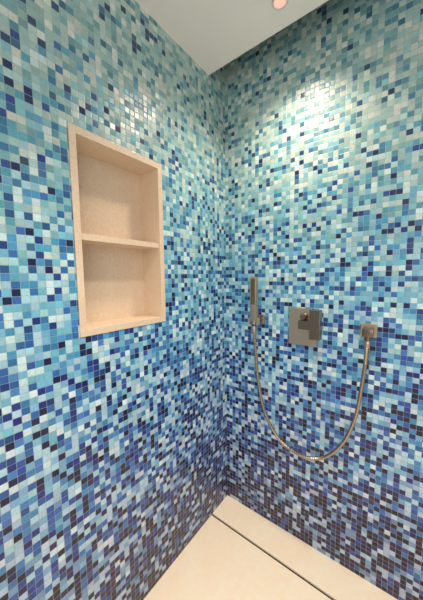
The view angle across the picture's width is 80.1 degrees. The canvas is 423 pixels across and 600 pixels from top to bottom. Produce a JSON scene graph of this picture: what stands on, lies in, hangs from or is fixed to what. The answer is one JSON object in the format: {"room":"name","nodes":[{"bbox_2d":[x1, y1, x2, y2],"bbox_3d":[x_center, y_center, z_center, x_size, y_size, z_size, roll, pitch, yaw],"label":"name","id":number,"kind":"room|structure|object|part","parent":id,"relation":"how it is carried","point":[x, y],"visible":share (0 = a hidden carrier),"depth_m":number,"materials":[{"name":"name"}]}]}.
{"room":"bathroom shower","nodes":[
{"label":"bathroom shower","id":0,"kind":"room"},
{"bbox_2d":[0,0,226,599],"bbox_3d":[-0.720,-0.054,0.518,0.160,2.720,2.760,3,6,37],"label":"wall","id":1,"kind":"structure","parent":0,"point":[113,445],"depth_m":0.85,"materials":[{"name":"tile"}]},
{"bbox_2d":[67,123,165,336],"bbox_3d":[-0.362,-0.219,0.951,0.133,0.643,0.361,3,6,37],"label":"wall niche","id":2,"kind":"object","parent":1,"relation":"attached to","point":[116,191],"visible":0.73,"depth_m":0.98,"materials":[{"name":"stone"}]},
{"bbox_3d":[-0.407,-0.221,0.985,0.020,0.601,0.318,3,6,37],"label":"panel","id":3,"kind":"part","parent":2,"relation":"part of","materials":[{"name":"stone"}]},
{"bbox_2d":[81,233,158,249],"bbox_3d":[-0.356,-0.215,0.947,0.107,0.020,0.318,3,6,37],"label":"shelf","id":4,"kind":"object","parent":2,"relation":"attached to","point":[88,241],"depth_m":0.93,"materials":[{"name":"stone"}]},
{"bbox_2d":[135,0,327,74],"bbox_3d":[0.222,-1.186,-0.313,2.560,0.438,2.760,3,6,37],"label":"ceiling","id":5,"kind":"structure","parent":0,"point":[213,33],"depth_m":0.98,"materials":[{"name":"paint"}]},
{"bbox_2d":[271,0,287,9],"bbox_3d":[0.247,-1.075,0.907,0.060,0.004,0.060,3,6,37],"label":"recessed light","id":6,"kind":"object","parent":5,"relation":"in","point":[276,4],"visible":1,"depth_m":0.92,"materials":[{"name":"white"}]},
{"bbox_2d":[144,495,396,599],"bbox_3d":[0.253,1.414,-0.078,2.560,0.120,2.760,3,6,37],"label":"floor","id":7,"kind":"structure","parent":0,"point":[218,563],"depth_m":1.16,"materials":[{"name":"stone"}]},
{"bbox_2d":[212,515,332,599],"bbox_3d":[0.918,1.305,0.743,2.300,0.050,0.012,3,6,37],"label":"linear drain","id":8,"kind":"object","parent":7,"relation":"in","point":[212,515],"visible":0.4,"depth_m":1.21,"materials":[{"name":"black metal"}]},
{"bbox_2d":[225,0,422,599],"bbox_3d":[1.086,-0.099,0.776,2.400,2.720,0.160,3,6,37],"label":"wall","id":9,"kind":"structure","parent":0,"point":[324,114],"depth_m":1.10,"materials":[{"name":"tile"}]},
{"bbox_2d":[249,314,264,325],"bbox_3d":[0.233,0.103,1.292,0.050,0.048,0.086,3,6,37],"label":"bracket","id":10,"kind":"object","parent":9,"relation":"attached to","point":[260,319],"visible":0.73,"depth_m":1.29,"materials":[{"name":"silver metal"}]},
{"bbox_3d":[0.255,0.100,1.322,0.048,0.048,0.012,3,6,37],"label":"wall plate","id":11,"kind":"part","parent":10,"relation":"part of","materials":[{"name":"silver metal"}]},
{"bbox_2d":[289,307,321,346],"bbox_3d":[0.421,0.127,1.151,0.161,0.178,0.087,3,6,37],"label":"shower mixer","id":12,"kind":"object","parent":9,"relation":"attached to","point":[305,324],"visible":1,"depth_m":1.16,"materials":[{"name":"silver metal"}]},
{"bbox_3d":[0.425,0.077,1.163,0.034,0.034,0.031,3,6,37],"label":"diverter knob","id":13,"kind":"part","parent":12,"relation":"part of","materials":[{"name":"silver metal"}]},
{"bbox_3d":[0.452,0.108,1.094,0.044,0.130,0.039,3,6,37],"label":"lever","id":14,"kind":"part","parent":12,"relation":"part of","materials":[{"name":"silver metal"}]},
{"bbox_2d":[250,277,370,460],"bbox_3d":[0.417,0.322,1.154,0.516,0.856,0.035,3,6,34],"label":"shower","id":15,"kind":"object","parent":9,"relation":"attached to","point":[253,280],"visible":1,"depth_m":1.23,"materials":[{"name":"silver metal"}]},
{"bbox_3d":[0.212,0.004,1.258,0.034,0.236,0.026,3,6,37],"label":"handle","id":16,"kind":"part","parent":15,"relation":"part of","materials":[{"name":"silver metal"}]},
{"bbox_2d":[360,323,377,341],"bbox_3d":[0.625,0.129,1.006,0.058,0.061,0.070,3,6,37],"label":"outlet","id":17,"kind":"object","parent":9,"relation":"attached to","point":[367,330],"visible":1,"depth_m":0.99,"materials":[{"name":"silver metal"}]}
]}

